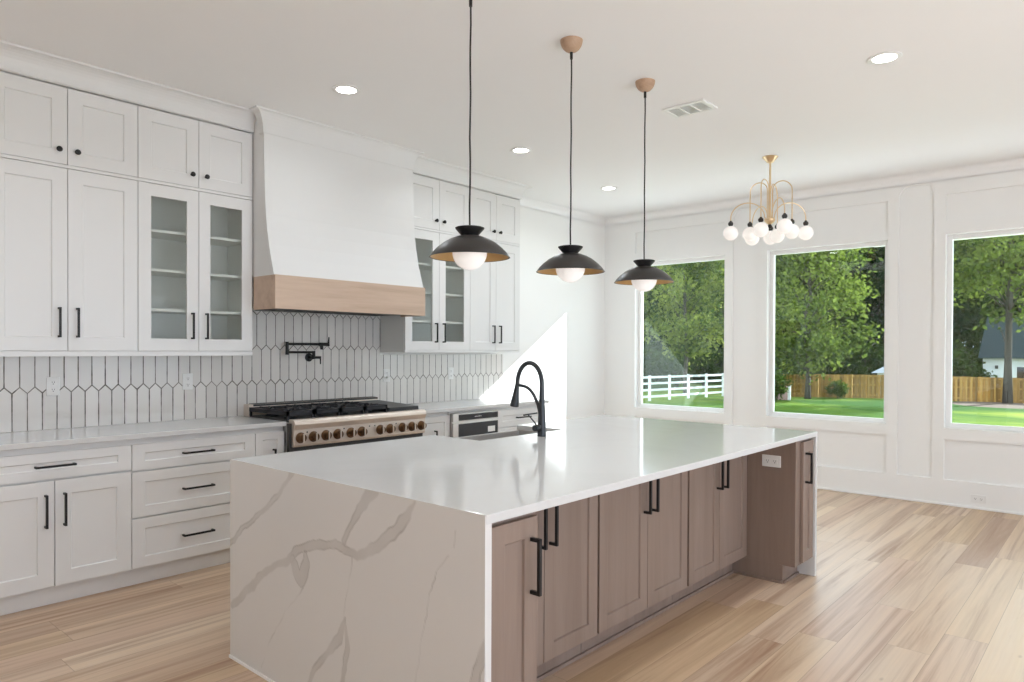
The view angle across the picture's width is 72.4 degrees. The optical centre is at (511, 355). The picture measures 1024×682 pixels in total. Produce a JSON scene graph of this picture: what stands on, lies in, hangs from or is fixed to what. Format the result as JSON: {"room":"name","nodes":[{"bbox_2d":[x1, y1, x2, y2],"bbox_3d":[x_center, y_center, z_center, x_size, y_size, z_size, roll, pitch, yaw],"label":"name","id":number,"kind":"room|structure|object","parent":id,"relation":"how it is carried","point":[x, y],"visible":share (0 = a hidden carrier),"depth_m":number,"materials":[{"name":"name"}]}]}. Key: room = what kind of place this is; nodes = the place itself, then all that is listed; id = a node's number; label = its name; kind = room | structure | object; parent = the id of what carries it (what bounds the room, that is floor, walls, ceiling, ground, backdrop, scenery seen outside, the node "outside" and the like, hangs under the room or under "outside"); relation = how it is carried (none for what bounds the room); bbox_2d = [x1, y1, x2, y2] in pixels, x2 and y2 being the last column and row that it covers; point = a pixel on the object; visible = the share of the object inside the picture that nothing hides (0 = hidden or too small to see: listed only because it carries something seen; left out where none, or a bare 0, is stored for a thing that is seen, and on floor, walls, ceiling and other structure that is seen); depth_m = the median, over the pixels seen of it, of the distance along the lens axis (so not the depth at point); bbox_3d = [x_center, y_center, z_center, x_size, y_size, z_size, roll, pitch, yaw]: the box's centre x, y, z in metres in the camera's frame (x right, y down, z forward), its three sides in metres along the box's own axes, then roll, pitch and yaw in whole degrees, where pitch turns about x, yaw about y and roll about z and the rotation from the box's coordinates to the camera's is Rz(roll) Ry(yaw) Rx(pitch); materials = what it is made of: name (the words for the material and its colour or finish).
{"room":"kitchen","nodes":[
{"label":"kitchen","id":0,"kind":"room"},
{"bbox_2d":[0,70,604,432],"bbox_3d":[-2.395,-0.179,5.070,0.200,3.095,10.620,1,1,42],"label":"wall","id":1,"kind":"structure","parent":0,"point":[562,323],"depth_m":8.24,"materials":[{"name":"paint"}]},
{"bbox_2d":[0,157,137,356],"bbox_3d":[-2.740,-0.556,4.231,0.389,1.118,0.780,1,1,42],"label":"upper cabinet","id":2,"kind":"object","parent":1,"relation":"attached to","point":[69,238],"visible":1,"depth_m":4.12,"materials":[{"name":"white paint"}]},
{"bbox_2d":[0,71,137,180],"bbox_3d":[-2.739,-1.346,4.227,0.382,0.478,0.780,1,1,42],"label":"upper cabinet","id":3,"kind":"object","parent":1,"relation":"attached to","point":[43,123],"visible":0.99,"depth_m":4.12,"materials":[{"name":"white paint"}]},
{"bbox_2d":[0,40,255,132],"bbox_3d":[-2.329,-1.653,4.380,0.092,0.134,1.555,1,1,42],"label":"crown molding","id":4,"kind":"structure","parent":3,"relation":"attached to","point":[14,58],"depth_m":4.30,"materials":[{"name":"white paint"}]},
{"bbox_2d":[138,181,251,355],"bbox_3d":[-2.226,-0.559,4.812,0.389,1.118,0.770,1,1,42],"label":"upper cabinet","id":5,"kind":"object","parent":1,"relation":"attached to","point":[195,247],"visible":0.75,"depth_m":4.84,"materials":[{"name":"white paint"}]},
{"bbox_2d":[151,229,240,246],"bbox_3d":[-2.253,-0.816,4.835,0.287,0.019,0.732,1,1,42],"label":"shelf","id":6,"kind":"object","parent":5,"relation":"attached to","point":[158,236],"depth_m":4.86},
{"bbox_2d":[151,268,240,280],"bbox_3d":[-2.254,-0.560,4.837,0.287,0.019,0.732,1,1,42],"label":"shelf","id":7,"kind":"object","parent":5,"relation":"attached to","point":[156,274],"depth_m":4.86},
{"bbox_2d":[151,308,240,315],"bbox_3d":[-2.255,-0.301,4.839,0.287,0.019,0.732,1,1,42],"label":"shelf","id":8,"kind":"object","parent":5,"relation":"attached to","point":[154,311],"depth_m":4.87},
{"bbox_2d":[137,106,252,199],"bbox_3d":[-2.225,-1.349,4.807,0.382,0.478,0.770,1,1,42],"label":"upper cabinet","id":9,"kind":"object","parent":1,"relation":"attached to","point":[176,151],"visible":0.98,"depth_m":4.67,"materials":[{"name":"white paint"}]},
{"bbox_2d":[0,311,502,432],"bbox_3d":[-1.676,0.052,5.725,0.008,0.800,4.752,1,1,42],"label":"tile backsplash","id":10,"kind":"structure","parent":1,"relation":"attached to","point":[94,390],"depth_m":5.33,"materials":[{"name":"white tile"}]},
{"bbox_2d":[46,377,59,395],"bbox_3d":[-2.867,0.191,4.368,0.009,0.116,0.072,1,1,42],"label":"wall outlet","id":11,"kind":"object","parent":10,"relation":"attached to","point":[52,383],"visible":1,"depth_m":4.37,"materials":[{"name":"white plastic"}]},
{"bbox_2d":[50,380,55,384],"bbox_3d":[-2.865,0.169,4.366,0.002,0.030,0.034,1,1,42],"label":"socket","id":12,"kind":"object","parent":11,"relation":"attached to","point":[52,382],"depth_m":4.36,"materials":[{"name":"white plastic"}]},
{"bbox_2d":[182,373,192,389],"bbox_3d":[-2.315,0.185,4.992,0.009,0.116,0.072,1,1,42],"label":"wall outlet","id":13,"kind":"object","parent":10,"relation":"attached to","point":[187,379],"visible":1,"depth_m":4.99,"materials":[{"name":"white plastic"}]},
{"bbox_2d":[285,337,329,363],"bbox_3d":[-1.660,-0.042,5.668,0.090,0.224,0.403,1,1,42],"label":"pot filler","id":14,"kind":"object","parent":10,"relation":"attached to","point":[308,357],"visible":1,"depth_m":5.68,"materials":[{"name":"black metal"}]},
{"bbox_2d":[383,369,389,381],"bbox_3d":[-1.134,0.178,6.326,0.009,0.116,0.072,1,1,42],"label":"wall outlet","id":15,"kind":"object","parent":10,"relation":"attached to","point":[386,372],"visible":1,"depth_m":6.32,"materials":[{"name":"white plastic"}]},
{"bbox_2d":[448,367,453,378],"bbox_3d":[-0.606,0.175,6.923,0.009,0.116,0.072,1,1,42],"label":"wall outlet","id":16,"kind":"object","parent":10,"relation":"attached to","point":[450,370],"visible":1,"depth_m":6.92,"materials":[{"name":"white plastic"}]},
{"bbox_2d":[231,105,424,316],"bbox_3d":[-1.415,-1.029,5.522,0.653,1.395,1.528,1,1,42],"label":"range hood","id":17,"kind":"object","parent":1,"relation":"attached to","point":[333,231],"visible":0.99,"depth_m":5.25,"materials":[{"name":"white paint"}]},
{"bbox_2d":[380,229,469,352],"bbox_3d":[-0.778,-0.579,6.448,0.389,1.096,0.794,1,1,42],"label":"upper cabinet","id":18,"kind":"object","parent":1,"relation":"attached to","point":[445,325],"visible":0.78,"depth_m":6.46,"materials":[{"name":"white paint"}]},
{"bbox_2d":[412,320,462,324],"bbox_3d":[-0.807,-0.309,6.475,0.287,0.019,0.756,1,1,42],"label":"shelf","id":19,"kind":"object","parent":18,"relation":"attached to","point":[414,322],"depth_m":6.55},
{"bbox_2d":[418,262,462,271],"bbox_3d":[-0.805,-0.824,6.471,0.287,0.019,0.756,1,1,42],"label":"shelf","id":20,"kind":"object","parent":18,"relation":"attached to","point":[423,267],"depth_m":6.58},
{"bbox_2d":[425,292,462,297],"bbox_3d":[-0.806,-0.568,6.473,0.287,0.019,0.756,1,1,42],"label":"shelf","id":21,"kind":"object","parent":18,"relation":"attached to","point":[427,294],"depth_m":6.61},
{"bbox_2d":[413,174,468,235],"bbox_3d":[-0.777,-1.357,6.443,0.382,0.478,0.794,1,1,42],"label":"upper cabinet","id":22,"kind":"object","parent":1,"relation":"attached to","point":[439,206],"visible":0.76,"depth_m":6.34,"materials":[{"name":"white paint"}]},
{"bbox_2d":[468,243,519,351],"bbox_3d":[-0.275,-0.581,7.016,0.389,1.096,0.722,1,1,42],"label":"upper cabinet","id":23,"kind":"object","parent":1,"relation":"attached to","point":[494,286],"visible":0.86,"depth_m":6.92,"materials":[{"name":"white paint"}]},
{"bbox_2d":[470,188,519,246],"bbox_3d":[-0.274,-1.360,7.011,0.382,0.478,0.722,1,1,42],"label":"upper cabinet","id":24,"kind":"object","parent":1,"relation":"attached to","point":[499,216],"visible":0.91,"depth_m":6.91,"materials":[{"name":"white paint"}]},
{"bbox_2d":[413,156,531,199],"bbox_3d":[-0.491,-1.666,6.720,0.439,0.134,1.626,1,1,42],"label":"crown molding","id":25,"kind":"structure","parent":24,"relation":"attached to","point":[424,166],"depth_m":6.56,"materials":[{"name":"white paint"}]},
{"bbox_2d":[0,0,1023,217],"bbox_3d":[0.554,-1.793,2.605,7.855,0.200,10.850,1,1,42],"label":"ceiling","id":26,"kind":"structure","parent":0,"point":[794,81],"depth_m":4.27,"materials":[{"name":"paint"}]},
{"bbox_2d":[332,84,360,94],"bbox_3d":[-1.068,-1.712,4.505,0.180,0.008,0.180,1,1,42],"label":"recessed light","id":27,"kind":"object","parent":26,"relation":"in","point":[344,89],"visible":1,"depth_m":4.50,"materials":[{"name":"white plastic"}]},
{"bbox_2d":[429,0,509,269],"bbox_3d":[-0.192,-1.047,3.209,0.372,1.308,0.372,1,1,42],"label":"pendant light","id":28,"kind":"object","parent":26,"relation":"hanging from","point":[469,250],"visible":1,"depth_m":3.16,"materials":[{"name":"black metal"}]},
{"bbox_2d":[510,147,531,153],"bbox_3d":[0.075,-1.719,5.857,0.180,0.008,0.180,1,1,42],"label":"recessed light","id":29,"kind":"object","parent":26,"relation":"in","point":[519,150],"visible":1,"depth_m":5.85,"materials":[{"name":"white plastic"}]},
{"bbox_2d":[536,36,604,282],"bbox_3d":[0.319,-1.050,3.787,0.372,1.308,0.372,1,1,42],"label":"pendant light","id":30,"kind":"object","parent":26,"relation":"hanging from","point":[570,266],"visible":1,"depth_m":3.74,"materials":[{"name":"black metal"}]},
{"bbox_2d":[600,186,616,190],"bbox_3d":[0.999,-1.727,7.216,0.180,0.008,0.180,1,1,42],"label":"recessed light","id":31,"kind":"object","parent":26,"relation":"in","point":[606,188],"visible":1,"depth_m":7.22,"materials":[{"name":"white plastic"}]},
{"bbox_2d":[614,78,673,291],"bbox_3d":[0.827,-1.053,4.360,0.372,1.308,0.372,1,1,42],"label":"pendant light","id":32,"kind":"object","parent":26,"relation":"hanging from","point":[644,277],"visible":1,"depth_m":4.31,"materials":[{"name":"black metal"}]},
{"bbox_2d":[661,99,717,117],"bbox_3d":[1.225,-1.703,4.826,0.312,0.012,0.220,1,1,42],"label":"ceiling vent","id":33,"kind":"object","parent":26,"relation":"in","point":[697,106],"visible":1,"depth_m":4.82,"materials":[{"name":"white plastic"}]},
{"bbox_2d":[723,155,813,245],"bbox_3d":[2.236,-1.361,6.093,0.625,0.710,0.628,1,1,42],"label":"chandelier","id":34,"kind":"object","parent":26,"relation":"hanging from","point":[784,227],"visible":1,"depth_m":6.03,"materials":[{"name":"gold metal"}]},
{"bbox_2d":[867,51,902,64],"bbox_3d":[2.122,-1.694,3.982,0.180,0.008,0.180,1,1,42],"label":"recessed light","id":35,"kind":"object","parent":26,"relation":"in","point":[886,57],"visible":1,"depth_m":3.97,"materials":[{"name":"white plastic"}]},
{"bbox_2d":[0,489,1023,681],"bbox_3d":[0.541,1.462,2.634,7.855,0.120,10.850,1,1,42],"label":"floor","id":36,"kind":"structure","parent":0,"point":[900,590],"depth_m":3.63,"materials":[{"name":"brown wood"}]},
{"bbox_2d":[0,440,130,615],"bbox_3d":[-2.737,0.934,4.045,0.660,0.884,0.793,1,1,42],"label":"base cabinet","id":37,"kind":"object","parent":36,"relation":"on","point":[65,510],"visible":1,"depth_m":3.88,"materials":[{"name":"white paint"}]},
{"bbox_2d":[0,416,285,450],"bbox_3d":[-2.411,0.476,4.411,0.639,0.030,1.807,1,1,42],"label":"countertop","id":38,"kind":"structure","parent":37,"relation":"on","point":[92,434],"depth_m":4.30,"materials":[{"name":"white stone"}]},
{"bbox_2d":[129,429,254,585],"bbox_3d":[-2.215,0.931,4.635,0.660,0.884,0.782,1,1,42],"label":"base cabinet","id":39,"kind":"object","parent":36,"relation":"on","point":[180,484],"visible":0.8,"depth_m":4.37,"materials":[{"name":"white paint"}]},
{"bbox_2d":[254,426,283,455],"bbox_3d":[-1.884,0.929,5.009,0.660,0.884,0.216,1,1,42],"label":"base cabinet","id":40,"kind":"object","parent":36,"relation":"on","point":[270,440],"visible":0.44,"depth_m":4.81,"materials":[{"name":"white paint"}]},
{"bbox_2d":[244,396,426,452],"bbox_3d":[-1.361,0.868,5.516,0.752,1.003,1.226,1,1,42],"label":"gas range","id":41,"kind":"object","parent":36,"relation":"on","point":[321,423],"visible":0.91,"depth_m":5.28,"materials":[{"name":"metal"}]},
{"bbox_2d":[423,412,448,436],"bbox_3d":[-0.879,0.924,6.144,0.660,0.884,0.340,1,1,42],"label":"base cabinet","id":42,"kind":"object","parent":36,"relation":"on","point":[437,423],"visible":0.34,"depth_m":5.98,"materials":[{"name":"white paint"}]},
{"bbox_2d":[410,397,548,413],"bbox_3d":[-0.427,0.464,6.652,0.639,0.030,1.707,1,1,42],"label":"countertop","id":43,"kind":"structure","parent":42,"relation":"on","point":[470,404],"depth_m":6.54,"materials":[{"name":"white stone"}]},
{"bbox_2d":[448,408,496,436],"bbox_3d":[-0.575,0.922,6.516,0.622,0.884,0.620,1,1,42],"label":"base cabinet","id":44,"kind":"object","parent":36,"relation":"on","point":[474,410],"visible":0.03,"depth_m":6.23,"materials":[{"name":"white paint"}]},
{"bbox_2d":[450,410,497,437],"bbox_3d":[-0.523,0.724,6.470,0.554,0.439,0.582,1,1,42],"label":"microwave","id":45,"kind":"object","parent":44,"relation":"in","point":[477,422],"visible":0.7,"depth_m":6.25,"materials":[{"name":"metal"}]},
{"bbox_2d":[491,512,541,681],"bbox_3d":[-0.392,0.957,2.622,1.155,0.882,0.240,1,1,42],"label":"base cabinet","id":46,"kind":"object","parent":36,"relation":"on","point":[516,547],"visible":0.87,"depth_m":2.28,"materials":[{"name":"beige wood"}]},
{"bbox_2d":[497,404,537,431],"bbox_3d":[-0.118,0.919,7.004,0.660,0.884,0.715,1,1,42],"label":"base cabinet","id":47,"kind":"object","parent":36,"relation":"on","point":[509,417],"visible":0.24,"depth_m":6.73,"materials":[{"name":"white paint"}]},
{"bbox_2d":[229,415,816,681],"bbox_3d":[0.311,0.934,3.815,1.624,0.914,3.035,1,1,42],"label":"countertop","id":48,"kind":"structure","parent":36,"relation":"on","point":[372,561],"depth_m":2.76,"materials":[{"name":"white stone"}]},
{"bbox_2d":[456,430,536,440],"bbox_3d":[-0.065,0.616,4.304,0.401,0.228,0.795,1,1,42],"label":"sink","id":49,"kind":"object","parent":48,"relation":"in","point":[503,434],"visible":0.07,"depth_m":4.55,"materials":[{"name":"grey metal"}]},
{"bbox_2d":[510,361,545,436],"bbox_3d":[0.051,0.251,4.135,0.267,0.444,0.185,1,1,42],"label":"kitchen faucet","id":50,"kind":"object","parent":48,"relation":"on","point":[540,428],"visible":1,"depth_m":4.11,"materials":[{"name":"metal"}]},
{"bbox_2d":[534,495,597,681],"bbox_3d":[-0.159,0.954,3.125,0.837,0.882,0.814,1,1,42],"label":"base cabinet","id":51,"kind":"object","parent":36,"relation":"on","point":[568,532],"visible":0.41,"depth_m":3.03,"materials":[{"name":"beige wood"}]},
{"bbox_2d":[581,471,687,656],"bbox_3d":[0.398,0.951,3.754,0.837,0.882,0.858,1,1,42],"label":"base cabinet","id":52,"kind":"object","parent":36,"relation":"on","point":[642,559],"visible":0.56,"depth_m":3.46,"materials":[{"name":"beige wood"}]},
{"bbox_2d":[672,455,746,605],"bbox_3d":[0.945,0.948,4.372,0.837,0.882,0.784,1,1,42],"label":"base cabinet","id":53,"kind":"object","parent":36,"relation":"on","point":[717,493],"visible":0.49,"depth_m":4.09,"materials":[{"name":"beige wood"}]},
{"bbox_2d":[732,438,813,583],"bbox_3d":[1.407,0.947,4.653,1.155,0.882,0.266,1,1,42],"label":"base cabinet","id":54,"kind":"object","parent":36,"relation":"on","point":[779,500],"visible":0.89,"depth_m":4.31,"materials":[{"name":"beige wood"}]},
{"bbox_2d":[762,454,780,467],"bbox_3d":[1.600,0.650,4.313,0.116,0.072,0.009,1,1,42],"label":"wall outlet","id":55,"kind":"object","parent":54,"relation":"attached to","point":[767,460],"visible":1,"depth_m":4.31,"materials":[{"name":"white plastic"}]},
{"bbox_2d":[772,459,777,463],"bbox_3d":[1.615,0.650,4.296,0.034,0.030,0.002,1,1,42],"label":"socket","id":56,"kind":"object","parent":55,"relation":"attached to","point":[774,461],"depth_m":4.29,"materials":[{"name":"white plastic"}]},
{"bbox_2d":[604,169,1023,512],"bbox_3d":[4.119,-0.164,6.503,7.655,3.095,0.200,1,1,42],"label":"wall","id":57,"kind":"structure","parent":0,"point":[914,454],"depth_m":6.83,"materials":[{"name":"paint"}]},
{"bbox_2d":[638,256,724,411],"bbox_3d":[2.029,-0.252,8.355,1.170,1.790,0.055,1,1,42],"label":"window","id":58,"kind":"structure","parent":57,"relation":"in","point":[715,258],"depth_m":8.57,"materials":[{"name":"paint"}]},
{"bbox_2d":[520,157,1023,225],"bbox_3d":[3.376,-1.663,5.644,7.655,0.089,2.060,1,1,42],"label":"crown molding","id":59,"kind":"structure","parent":57,"relation":"attached to","point":[1014,164],"depth_m":7.29,"materials":[{"name":"paint"}]},
{"bbox_2d":[769,241,887,422],"bbox_3d":[3.269,-0.237,7.258,1.180,1.790,0.055,1,1,42],"label":"window","id":60,"kind":"structure","parent":57,"relation":"in","point":[773,254],"depth_m":7.37,"materials":[{"name":"paint"}]},
{"bbox_2d":[817,487,1023,514],"bbox_3d":[4.046,1.373,6.434,7.645,0.020,0.012,1,1,42],"label":"baseboard","id":61,"kind":"structure","parent":57,"relation":"attached to","point":[831,489],"depth_m":6.57,"materials":[{"name":"paint"}]},
{"bbox_2d":[971,494,985,503],"bbox_3d":[4.201,1.290,6.298,0.116,0.072,0.009,1,1,42],"label":"wall outlet","id":62,"kind":"object","parent":57,"relation":"attached to","point":[974,498],"visible":1,"depth_m":6.30,"materials":[{"name":"white plastic"}]},
{"bbox_2d":[946,228,1023,431],"bbox_3d":[4.515,-0.222,6.155,1.180,1.790,0.055,1,1,42],"label":"window","id":63,"kind":"structure","parent":57,"relation":"in","point":[950,238],"depth_m":6.50,"materials":[{"name":"paint"}]},
{"bbox_2d":[643,376,1023,426],"bbox_3d":[26.932,2.940,68.191,170.000,0.001,122.200,1,1,42],"label":"ground","id":64,"kind":"structure","parent":0,"point":[871,407],"depth_m":43.12,"materials":[{"name":"green plant"}]},
{"bbox_2d":[643,341,672,387],"bbox_3d":[12.268,0.842,64.209,5.292,4.410,4.873,1,1,30],"label":"shrub","id":65,"kind":"object","parent":64,"relation":"on","point":[652,369],"visible":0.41,"depth_m":63.01,"materials":[{"name":"green plant"}]},
{"bbox_2d":[643,284,679,380],"bbox_3d":[16.371,-3.115,78.286,8.221,11.860,8.493,0,1,-11],"label":"tree","id":66,"kind":"object","parent":64,"relation":"on","point":[651,337],"visible":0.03,"depth_m":76.97,"materials":[{"name":"green plant"}]},
{"bbox_2d":[657,352,700,387],"bbox_3d":[14.987,1.278,63.710,3.886,3.516,4.219,0,1,-32],"label":"shrub","id":67,"kind":"object","parent":64,"relation":"on","point":[678,368],"visible":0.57,"depth_m":62.93,"materials":[{"name":"green plant"}]},
{"bbox_2d":[643,373,723,400],"bbox_3d":[10.736,2.188,48.191,18.726,1.720,1.459,0,1,-36],"label":"rail fence","id":68,"kind":"object","parent":64,"relation":"on","point":[688,376],"visible":0.56,"depth_m":49.42,"materials":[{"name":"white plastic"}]},
{"bbox_2d":[643,260,724,392],"bbox_3d":[13.396,-4.766,52.886,10.520,15.579,11.192,0,1,-34],"label":"maple tree","id":69,"kind":"object","parent":64,"relation":"on","point":[686,326],"visible":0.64,"depth_m":52.08,"materials":[{"name":"green plant"}]},
{"bbox_2d":[644,263,723,380],"bbox_3d":[17.506,-4.691,73.117,10.053,15.556,9.568,0,1,-14],"label":"tree","id":70,"kind":"object","parent":64,"relation":"on","point":[650,293],"visible":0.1,"depth_m":71.78,"materials":[{"name":"green plant"}]},
{"bbox_2d":[679,345,723,385],"bbox_3d":[17.907,0.920,64.831,4.732,4.282,5.138,0,1,-34],"label":"shrub","id":71,"kind":"object","parent":64,"relation":"on","point":[702,369],"visible":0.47,"depth_m":63.88,"materials":[{"name":"green plant"}]},
{"bbox_2d":[694,260,723,381],"bbox_3d":[22.759,-4.734,75.382,9.625,15.649,10.113,0,1,-18],"label":"tree","id":72,"kind":"object","parent":64,"relation":"on","point":[720,260],"visible":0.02,"depth_m":74.13,"materials":[{"name":"green plant"}]},
{"bbox_2d":[703,348,723,381],"bbox_3d":[19.913,0.961,63.233,4.686,4.241,5.088,1,1,38],"label":"shrub","id":73,"kind":"object","parent":64,"relation":"on","point":[712,370],"visible":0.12,"depth_m":62.92,"materials":[{"name":"green plant"}]},
{"bbox_2d":[712,272,801,360],"bbox_3d":[24.127,-3.934,70.384,9.811,13.700,9.496,0,1,-23],"label":"tree","id":74,"kind":"object","parent":64,"relation":"on","point":[776,275],"visible":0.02,"depth_m":69.53,"materials":[{"name":"green plant"}]},
{"bbox_2d":[776,386,787,399],"bbox_3d":[18.841,2.599,49.023,1.000,0.950,0.800,1,1,42],"label":"planter box","id":75,"kind":"object","parent":64,"relation":"on","point":[784,396],"visible":0.27,"depth_m":48.59,"materials":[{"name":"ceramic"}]},
{"bbox_2d":[775,365,793,401],"bbox_3d":[17.235,1.852,46.916,3.144,2.624,2.897,0,1,-35],"label":"shrub","id":76,"kind":"object","parent":64,"relation":"on","point":[779,389],"visible":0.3,"depth_m":46.29,"materials":[{"name":"green plant"}]},
{"bbox_2d":[775,344,800,373],"bbox_3d":[23.794,0.814,62.161,5.086,4.607,5.520,0,1,-21],"label":"shrub","id":77,"kind":"object","parent":64,"relation":"on","point":[778,362],"visible":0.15,"depth_m":60.40,"materials":[{"name":"green plant"}]},
{"bbox_2d":[787,386,790,399],"bbox_3d":[19.283,2.579,48.635,0.220,1.000,0.220,1,1,42],"label":"post","id":78,"kind":"object","parent":64,"relation":"on","point":[789,388],"visible":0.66,"depth_m":48.58,"materials":[{"name":"white plastic"}]},
{"bbox_2d":[776,255,814,342],"bbox_3d":[28.712,-3.948,72.776,8.689,14.126,9.128,0,1,-18],"label":"tree","id":79,"kind":"object","parent":64,"relation":"on","point":[781,255],"visible":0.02,"depth_m":71.60,"materials":[{"name":"green plant"}]},
{"bbox_2d":[787,356,830,373],"bbox_3d":[26.243,1.130,62.159,4.369,3.957,4.742,0,1,22],"label":"shrub","id":80,"kind":"object","parent":64,"relation":"on","point":[813,356],"visible":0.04,"depth_m":61.12,"materials":[{"name":"green plant"}]},
{"bbox_2d":[779,249,873,347],"bbox_3d":[30.982,-5.146,69.504,10.774,16.672,10.255,0,1,-39],"label":"tree","id":81,"kind":"object","parent":64,"relation":"on","point":[852,271],"visible":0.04,"depth_m":66.14,"materials":[{"name":"green plant"}]},
{"bbox_2d":[775,247,883,398],"bbox_3d":[20.998,-3.620,49.910,10.503,13.406,9.791,0,1,27],"label":"tree","id":82,"kind":"object","parent":64,"relation":"on","point":[816,338],"visible":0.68,"depth_m":48.95,"materials":[{"name":"green plant"}]},
{"bbox_2d":[797,341,864,378],"bbox_3d":[27.475,0.866,60.233,5.470,4.565,5.040,0,1,-12],"label":"shrub","id":83,"kind":"object","parent":64,"relation":"on","point":[833,356],"visible":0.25,"depth_m":59.14,"materials":[{"name":"green plant"}]},
{"bbox_2d":[824,380,850,397],"bbox_3d":[23.481,2.402,50.396,1.729,1.443,1.593,0,1,-35],"label":"shrub","id":84,"kind":"object","parent":64,"relation":"on","point":[840,387],"visible":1,"depth_m":50.12,"materials":[{"name":"green plant"}]},
{"bbox_2d":[802,265,884,359],"bbox_3d":[33.067,-3.638,68.904,9.324,13.207,9.677,0,1,-14],"label":"tree","id":85,"kind":"object","parent":64,"relation":"on","point":[872,280],"visible":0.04,"depth_m":65.81,"materials":[{"name":"green plant"}]},
{"bbox_2d":[826,247,884,354],"bbox_3d":[34.695,-5.002,66.636,11.141,16.458,10.316,0,1,-10],"label":"tree","id":86,"kind":"object","parent":64,"relation":"on","point":[868,300],"visible":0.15,"depth_m":64.36,"materials":[{"name":"green plant"}]},
{"bbox_2d":[827,338,883,381],"bbox_3d":[29.672,0.737,58.958,5.850,4.882,5.391,0,1,10],"label":"shrub","id":87,"kind":"object","parent":64,"relation":"on","point":[857,369],"visible":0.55,"depth_m":57.99,"materials":[{"name":"green plant"}]},
{"bbox_2d":[862,344,883,371],"bbox_3d":[32.640,1.057,60.948,5.021,4.190,4.626,0,1,25],"label":"shrub","id":88,"kind":"object","parent":64,"relation":"on","point":[877,344],"visible":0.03,"depth_m":60.54,"materials":[{"name":"green plant"}]},
{"bbox_2d":[872,367,883,374],"bbox_3d":[31.209,1.747,55.064,4.526,2.650,3.644,1,1,42],"label":"garden shed","id":89,"kind":"object","parent":64,"relation":"on","point":[880,371],"visible":0.11,"depth_m":55.09,"materials":[{"name":"white"}]},
{"bbox_2d":[775,374,1023,402],"bbox_3d":[29.839,2.276,47.474,24.284,1.712,2.405,1,1,32],"label":"fence","id":90,"kind":"object","parent":64,"relation":"on","point":[989,389],"visible":0.51,"depth_m":50.60,"materials":[{"name":"brown wood"}]},
{"bbox_2d":[863,240,989,347],"bbox_3d":[38.171,-5.085,64.402,10.468,16.700,11.305,0,1,27],"label":"tree","id":91,"kind":"object","parent":64,"relation":"on","point":[961,322],"visible":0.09,"depth_m":61.19,"materials":[{"name":"green plant"}]},
{"bbox_2d":[952,339,982,383],"bbox_3d":[35.306,0.949,56.629,4.999,4.524,5.428,0,1,-23],"label":"shrub","id":92,"kind":"object","parent":64,"relation":"on","point":[967,370],"visible":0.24,"depth_m":55.17,"materials":[{"name":"green plant"}]},
{"bbox_2d":[953,355,996,385],"bbox_3d":[36.895,1.444,55.982,3.861,3.497,4.190,0,1,-36],"label":"shrub","id":93,"kind":"object","parent":64,"relation":"on","point":[969,361],"visible":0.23,"depth_m":55.24,"materials":[{"name":"green plant"}]},
{"bbox_2d":[953,266,1000,363],"bbox_3d":[40.276,-2.779,64.614,8.322,11.621,8.055,0,1,15],"label":"tree","id":94,"kind":"object","parent":64,"relation":"on","point":[976,332],"visible":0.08,"depth_m":62.21,"materials":[{"name":"green plant"}]},
{"bbox_2d":[952,401,1023,408],"bbox_3d":[31.810,3.123,44.887,7.200,0.120,7.200,1,1,42],"label":"path","id":95,"kind":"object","parent":64,"relation":"on","point":[965,403],"visible":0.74,"depth_m":44.29,"materials":[{"name":"beige concrete"}]},
{"bbox_2d":[953,235,1023,403],"bbox_3d":[31.794,-7.714,44.969,10.549,21.754,10.896,0,1,21],"label":"shade tree","id":96,"kind":"object","parent":64,"relation":"on","point":[981,270],"visible":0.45,"depth_m":44.79,"materials":[{"name":"green plant"}]},
{"bbox_2d":[958,236,1023,358],"bbox_3d":[49.490,-7.698,70.950,12.802,21.426,12.383,1,1,38],"label":"tree","id":97,"kind":"object","parent":64,"relation":"on","point":[1003,295],"visible":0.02,"depth_m":69.20,"materials":[{"name":"green plant"}]},
{"bbox_2d":[978,316,1023,377],"bbox_3d":[43.168,0.029,54.054,10.928,6.200,8.146,1,1,42],"label":"house","id":98,"kind":"structure","parent":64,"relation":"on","point":[992,347],"depth_m":54.36,"materials":[{"name":"white"}]},
{"bbox_2d":[1000,265,1023,314],"bbox_3d":[54.412,-8.503,68.332,13.364,23.124,13.816,0,1,-13],"label":"tree","id":99,"kind":"object","parent":64,"relation":"on","point":[1015,265],"visible":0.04,"depth_m":69.30,"materials":[{"name":"green plant"}]},
{"label":"outside","id":100,"kind":"structure","parent":0,"visible":0},
{"bbox_2d":[879,234,1023,246],"bbox_3d":[5.441,-0.073,7.806,10.200,3.300,3.497,1,1,42],"label":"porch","id":101,"kind":"object","parent":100,"point":[1018,234],"visible":0.07,"depth_m":9.24,"materials":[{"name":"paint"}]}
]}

